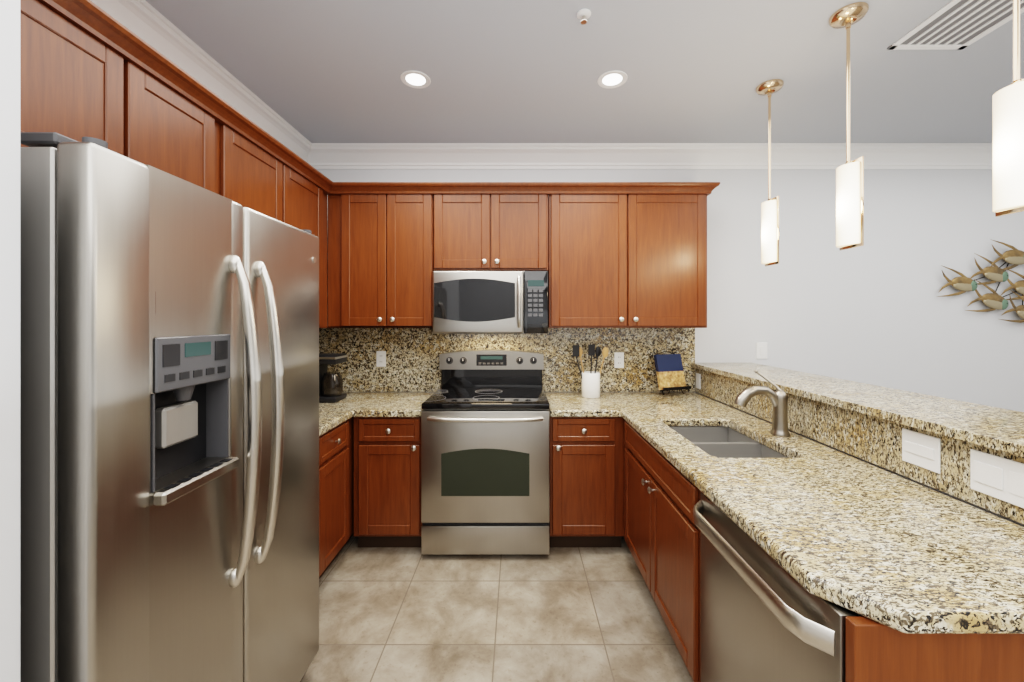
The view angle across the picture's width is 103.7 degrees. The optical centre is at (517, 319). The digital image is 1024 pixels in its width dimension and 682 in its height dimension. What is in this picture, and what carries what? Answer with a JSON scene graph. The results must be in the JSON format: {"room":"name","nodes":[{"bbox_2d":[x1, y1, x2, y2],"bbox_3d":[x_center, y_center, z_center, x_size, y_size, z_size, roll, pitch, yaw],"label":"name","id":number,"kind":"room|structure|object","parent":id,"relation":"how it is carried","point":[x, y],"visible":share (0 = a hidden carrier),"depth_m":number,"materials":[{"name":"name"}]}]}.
{"room":"kitchen","nodes":[
{"label":"kitchen","id":0,"kind":"room"},
{"bbox_2d":[0,0,19,681],"bbox_3d":[-1.242,0.064,0.050,0.755,2.720,1.300,0,0,0],"label":"wall","id":1,"kind":"structure","parent":0,"point":[9,340],"depth_m":0.69,"materials":[{"name":"white paint"}]},
{"bbox_2d":[20,0,151,165],"bbox_3d":[-1.444,-0.663,1.046,0.347,0.494,0.652,0,0,0],"label":"upper cabinet","id":2,"kind":"object","parent":1,"relation":"attached to","point":[82,75],"depth_m":1.18,"materials":[{"name":"brown wood"}]},
{"bbox_2d":[90,0,313,163],"bbox_3d":[-1.565,-1.221,1.810,0.110,0.150,2.220,0,0,0],"label":"crown molding","id":3,"kind":"structure","parent":1,"relation":"attached to","point":[148,23],"depth_m":1.97,"materials":[{"name":"white wood"}]},
{"bbox_2d":[300,534,693,681],"bbox_3d":[1.540,1.474,0.430,6.720,0.100,5.660,0,0,0],"label":"floor","id":4,"kind":"structure","parent":0,"point":[556,614],"depth_m":1.91,"materials":[{"name":"tile"}]},
{"bbox_2d":[20,132,318,681],"bbox_3d":[-1.158,0.531,1.194,0.874,1.785,0.877,0,0,0],"label":"refrigerator","id":5,"kind":"object","parent":4,"relation":"on","point":[169,427],"visible":1,"depth_m":0.90,"materials":[{"name":"silver metal"}]},
{"bbox_2d":[319,430,330,578],"bbox_3d":[-1.308,1.006,1.872,0.616,0.836,0.435,0,0,0],"label":"base cabinet","id":6,"kind":"object","parent":4,"relation":"on","point":[325,439],"depth_m":2.09,"materials":[{"name":"brown wood"}]},
{"bbox_2d":[331,418,350,562],"bbox_3d":[-1.308,1.006,2.169,0.616,0.836,0.438,0,0,0],"label":"base cabinet","id":7,"kind":"object","parent":4,"relation":"on","point":[336,488],"depth_m":2.28,"materials":[{"name":"brown wood"}]},
{"bbox_2d":[319,392,434,435],"bbox_3d":[-1.098,0.566,2.341,1.040,0.043,1.393,0,0,0],"label":"countertop","id":8,"kind":"structure","parent":7,"relation":"on","point":[372,404],"depth_m":2.50,"materials":[{"name":"stone"}]},
{"bbox_2d":[319,353,347,402],"bbox_3d":[-1.294,0.388,2.720,0.215,0.310,0.184,0,0,0],"label":"coffee maker","id":9,"kind":"object","parent":8,"relation":"on","point":[330,387],"visible":0.65,"depth_m":2.67,"materials":[{"name":"black plastic"}]},
{"bbox_2d":[351,417,353,536],"bbox_3d":[-1.308,1.006,2.693,0.616,0.836,0.727,0,0,0],"label":"base cabinet","id":10,"kind":"object","parent":4,"relation":"on","point":[352,419],"depth_m":2.48,"materials":[{"name":"brown wood"}]},
{"bbox_2d":[354,417,421,546],"bbox_3d":[-0.789,1.006,2.729,0.422,0.836,0.654,0,0,0],"label":"base cabinet","id":11,"kind":"object","parent":4,"relation":"on","point":[387,481],"visible":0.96,"depth_m":2.44,"materials":[{"name":"brown wood"}]},
{"bbox_2d":[412,349,549,553],"bbox_3d":[-0.238,0.823,2.671,0.855,1.202,0.722,0,0,0],"label":"electric range","id":12,"kind":"object","parent":4,"relation":"on","point":[485,451],"visible":1,"depth_m":2.38,"materials":[{"name":"silver metal"}]},
{"bbox_2d":[549,416,623,546],"bbox_3d":[0.422,1.006,2.729,0.452,0.836,0.654,0,0,0],"label":"base cabinet","id":13,"kind":"object","parent":4,"relation":"on","point":[586,481],"visible":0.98,"depth_m":2.44,"materials":[{"name":"brown wood"}]},
{"bbox_2d":[624,420,722,681],"bbox_3d":[0.983,1.006,1.910,0.706,0.836,0.950,0,0,0],"label":"base cabinet","id":14,"kind":"object","parent":4,"relation":"on","point":[662,531],"depth_m":1.72,"materials":[{"name":"brown wood"}]},
{"bbox_2d":[693,492,858,681],"bbox_3d":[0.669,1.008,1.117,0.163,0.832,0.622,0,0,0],"label":"dishwasher","id":15,"kind":"object","parent":14,"relation":"in","point":[765,617],"visible":0.85,"depth_m":1.08,"materials":[{"name":"silver metal"}]},
{"bbox_2d":[545,392,1023,633],"bbox_3d":[0.767,0.566,1.891,1.142,0.043,2.293,0,0,0],"label":"countertop","id":16,"kind":"structure","parent":14,"relation":"on","point":[877,544],"depth_m":1.07,"materials":[{"name":"stone"}]},
{"bbox_2d":[573,345,608,397],"bbox_3d":[0.514,0.360,2.850,0.253,0.365,0.130,0,0,0],"label":"utensil crock","id":17,"kind":"object","parent":16,"relation":"on","point":[590,383],"visible":1,"depth_m":2.83,"materials":[{"name":"white ceramic"}]},
{"bbox_2d":[653,348,691,394],"bbox_3d":[1.123,0.376,2.922,0.256,0.327,0.212,0,0,0],"label":"cookbook","id":18,"kind":"object","parent":16,"relation":"on","point":[669,372],"visible":1,"depth_m":2.92,"materials":[{"name":"blue"}]},
{"bbox_2d":[670,427,787,457],"bbox_3d":[0.963,0.676,1.905,0.399,0.174,0.634,0,0,0],"label":"undermount sink","id":19,"kind":"object","parent":16,"relation":"in","point":[723,442],"visible":0.1,"depth_m":1.92,"materials":[{"name":"metal"}]},
{"bbox_2d":[734,370,789,436],"bbox_3d":[1.157,0.394,1.925,0.255,0.298,0.110,0,0,0],"label":"faucet","id":20,"kind":"object","parent":16,"relation":"on","point":[778,398],"visible":1,"depth_m":1.89,"materials":[{"name":"silver metal"}]},
{"bbox_2d":[695,368,1023,526],"bbox_3d":[1.420,0.890,1.909,0.160,1.068,2.298,0,0,0],"label":"backsplash","id":21,"kind":"structure","parent":4,"relation":"on","point":[874,441],"depth_m":1.52,"materials":[{"name":"beige stone"}]},
{"bbox_2d":[696,373,700,388],"bbox_3d":[1.335,0.452,2.980,0.008,0.112,0.070,0,0,0],"label":"outlet","id":22,"kind":"object","parent":21,"relation":"attached to","point":[698,380],"visible":1,"depth_m":2.96,"materials":[{"name":"white plastic"}]},
{"bbox_2d":[691,363,1023,456],"bbox_3d":[1.542,0.340,1.879,0.476,0.031,2.358,0,0,0],"label":"bar","id":23,"kind":"object","parent":21,"relation":"on","point":[998,429],"visible":1,"depth_m":1.54,"materials":[{"name":"beige stone"}]},
{"bbox_2d":[902,428,939,473],"bbox_3d":[1.335,0.432,1.336,0.009,0.112,0.125,0,0,0],"label":"switch","id":24,"kind":"object","parent":21,"relation":"attached to","point":[921,450],"visible":1,"depth_m":1.33,"materials":[{"name":"white plastic"}]},
{"bbox_2d":[970,449,1023,508],"bbox_3d":[1.335,0.439,1.100,0.009,0.118,0.175,0,0,0],"label":"outlet","id":25,"kind":"object","parent":21,"relation":"attached to","point":[999,478],"visible":1,"depth_m":1.12,"materials":[{"name":"white plastic"}]},
{"bbox_2d":[846,613,1023,681],"bbox_3d":[1.048,1.006,1.103,0.576,0.836,0.657,0,0,0],"label":"base cabinet","id":26,"kind":"object","parent":4,"relation":"on","point":[875,651],"depth_m":0.78,"materials":[{"name":"brown wood"}]},
{"bbox_2d":[146,0,1023,142],"bbox_3d":[1.540,-1.346,0.430,6.720,0.100,5.660,0,0,0],"label":"ceiling","id":27,"kind":"structure","parent":0,"point":[494,71],"depth_m":2.08,"materials":[{"name":"grey paint"}]},
{"bbox_2d":[400,70,430,88],"bbox_3d":[-0.550,-1.294,2.170,0.160,0.004,0.160,0,0,0],"label":"recessed light","id":28,"kind":"object","parent":27,"relation":"in","point":[415,79],"visible":1,"depth_m":2.17,"materials":[{"name":"white"}]},
{"bbox_2d":[577,9,590,24],"bbox_3d":[0.280,-1.278,1.705,0.060,0.034,0.060,0,0,0],"label":"sprinkler","id":29,"kind":"object","parent":27,"relation":"attached to","point":[583,15],"visible":1,"depth_m":1.70,"materials":[{"name":"white"}]},
{"bbox_2d":[597,70,627,88],"bbox_3d":[0.510,-1.294,2.170,0.160,0.004,0.160,0,0,0],"label":"recessed light","id":30,"kind":"object","parent":27,"relation":"in","point":[612,79],"visible":1,"depth_m":2.17,"materials":[{"name":"white"}]},
{"bbox_2d":[756,79,783,265],"bbox_3d":[1.395,-0.800,2.230,0.132,0.992,0.132,0,0,0],"label":"pendant light","id":31,"kind":"object","parent":27,"relation":"hanging from","point":[769,229],"visible":1,"depth_m":2.20,"materials":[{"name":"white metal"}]},
{"bbox_2d":[829,2,868,250],"bbox_3d":[1.400,-0.800,1.705,0.132,0.992,0.132,0,0,0],"label":"pendant light","id":32,"kind":"object","parent":27,"relation":"hanging from","point":[849,204],"visible":1,"depth_m":1.68,"materials":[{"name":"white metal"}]},
{"bbox_2d":[887,0,1023,49],"bbox_3d":[1.940,-1.292,1.485,0.360,0.008,0.870,0,0,0],"label":"ceiling vent","id":33,"kind":"object","parent":27,"relation":"in","point":[957,24],"visible":1,"depth_m":1.76,"materials":[{"name":"white metal"}]},
{"bbox_2d":[993,0,1023,216],"bbox_3d":[1.400,-0.800,1.130,0.132,0.992,0.132,0,0,0],"label":"pendant light","id":34,"kind":"object","parent":27,"relation":"hanging from","point":[1008,149],"visible":1,"depth_m":1.12,"materials":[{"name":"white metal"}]},
{"bbox_2d":[316,169,1023,411],"bbox_3d":[1.540,0.064,3.135,6.720,2.720,0.150,0,0,0],"label":"wall","id":35,"kind":"structure","parent":0,"point":[874,309],"depth_m":3.06,"materials":[{"name":"white paint"}]},
{"bbox_2d":[152,52,223,195],"bbox_3d":[-1.444,-0.663,1.470,0.347,0.494,0.458,0,0,0],"label":"upper cabinet","id":36,"kind":"object","parent":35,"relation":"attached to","point":[188,121],"depth_m":1.54,"materials":[{"name":"brown wood"}]},
{"bbox_2d":[224,104,295,226],"bbox_3d":[-1.444,-0.428,1.975,0.347,0.964,0.547,0,0,0],"label":"upper cabinet","id":37,"kind":"object","parent":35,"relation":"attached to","point":[260,175],"depth_m":1.96,"materials":[{"name":"brown wood"}]},
{"bbox_2d":[296,156,331,327],"bbox_3d":[-1.444,-0.428,2.424,0.347,0.964,0.609,0,0,0],"label":"upper cabinet","id":38,"kind":"object","parent":35,"relation":"attached to","point":[312,190],"depth_m":2.58,"materials":[{"name":"brown wood"}]},
{"bbox_2d":[332,182,395,327],"bbox_3d":[-1.057,-0.428,2.883,0.466,0.964,0.347,0,0,0],"label":"upper cabinet","id":39,"kind":"object","parent":35,"relation":"attached to","point":[363,213],"depth_m":2.71,"materials":[{"name":"brown wood"}]},
{"bbox_2d":[396,182,443,327],"bbox_3d":[-0.727,-0.428,2.883,0.439,0.964,0.347,0,0,0],"label":"upper cabinet","id":40,"kind":"object","parent":35,"relation":"attached to","point":[419,205],"depth_m":2.72,"materials":[{"name":"brown wood"}]},
{"bbox_2d":[444,182,499,270],"bbox_3d":[-0.347,-0.623,2.883,0.448,0.574,0.347,0,0,0],"label":"upper cabinet","id":41,"kind":"object","parent":35,"relation":"attached to","point":[471,209],"depth_m":2.71,"materials":[{"name":"brown wood"}]},
{"bbox_2d":[433,271,547,333],"bbox_3d":[-0.181,-0.117,2.825,0.767,0.422,0.420,0,0,0],"label":"microwave","id":42,"kind":"object","parent":41,"relation":"attached to","point":[490,302],"visible":1,"depth_m":2.66,"materials":[{"name":"silver metal"}]},
{"bbox_2d":[319,327,694,391],"bbox_3d":[-0.140,0.299,3.049,2.957,0.488,0.018,0,0,0],"label":"backsplash","id":43,"kind":"structure","parent":35,"relation":"attached to","point":[412,359],"depth_m":3.02,"materials":[{"name":"beige stone"}]},
{"bbox_2d":[376,351,385,366],"bbox_3d":[-1.030,0.294,3.035,0.072,0.118,0.008,0,0,0],"label":"electrical outlet","id":44,"kind":"object","parent":43,"relation":"attached to","point":[380,358],"visible":1,"depth_m":3.03,"materials":[{"name":"white plastic"}]},
{"bbox_2d":[614,352,623,367],"bbox_3d":[0.765,0.304,3.035,0.072,0.118,0.008,0,0,0],"label":"electrical outlet","id":45,"kind":"object","parent":43,"relation":"attached to","point":[618,359],"visible":1,"depth_m":3.03,"materials":[{"name":"white plastic"}]},
{"bbox_2d":[500,182,551,271],"bbox_3d":[-0.019,-0.623,2.883,0.453,0.574,0.347,0,0,0],"label":"upper cabinet","id":46,"kind":"object","parent":35,"relation":"attached to","point":[525,207],"depth_m":2.72,"materials":[{"name":"brown wood"}]},
{"bbox_2d":[548,182,639,327],"bbox_3d":[0.471,-0.428,2.883,0.664,0.964,0.347,0,0,0],"label":"upper cabinet","id":47,"kind":"object","parent":35,"relation":"attached to","point":[619,254],"depth_m":2.72,"materials":[{"name":"brown wood"}]},
{"bbox_2d":[310,143,992,168],"bbox_3d":[1.540,-1.221,3.005,6.320,0.150,0.110,0,0,0],"label":"crown molding","id":48,"kind":"structure","parent":35,"relation":"attached to","point":[326,155],"depth_m":3.01,"materials":[{"name":"white wood"}]},
{"bbox_2d":[640,182,711,327],"bbox_3d":[0.982,-0.428,2.883,0.606,0.964,0.347,0,0,0],"label":"upper cabinet","id":49,"kind":"object","parent":35,"relation":"attached to","point":[673,215],"depth_m":2.72,"materials":[{"name":"brown wood"}]},
{"bbox_2d":[756,342,766,358],"bbox_3d":[1.853,0.234,3.055,0.085,0.125,0.009,0,0,0],"label":"light switch","id":50,"kind":"object","parent":35,"relation":"attached to","point":[761,350],"depth_m":3.05,"materials":[{"name":"white plastic"}]},
{"bbox_2d":[937,239,1023,322],"bbox_3d":[3.770,-0.300,3.030,1.248,0.644,0.058,0,0,0],"label":"wall sculpture","id":51,"kind":"object","parent":35,"relation":"attached to","point":[994,273],"visible":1,"depth_m":3.02,"materials":[{"name":"gold metal"}]}
]}

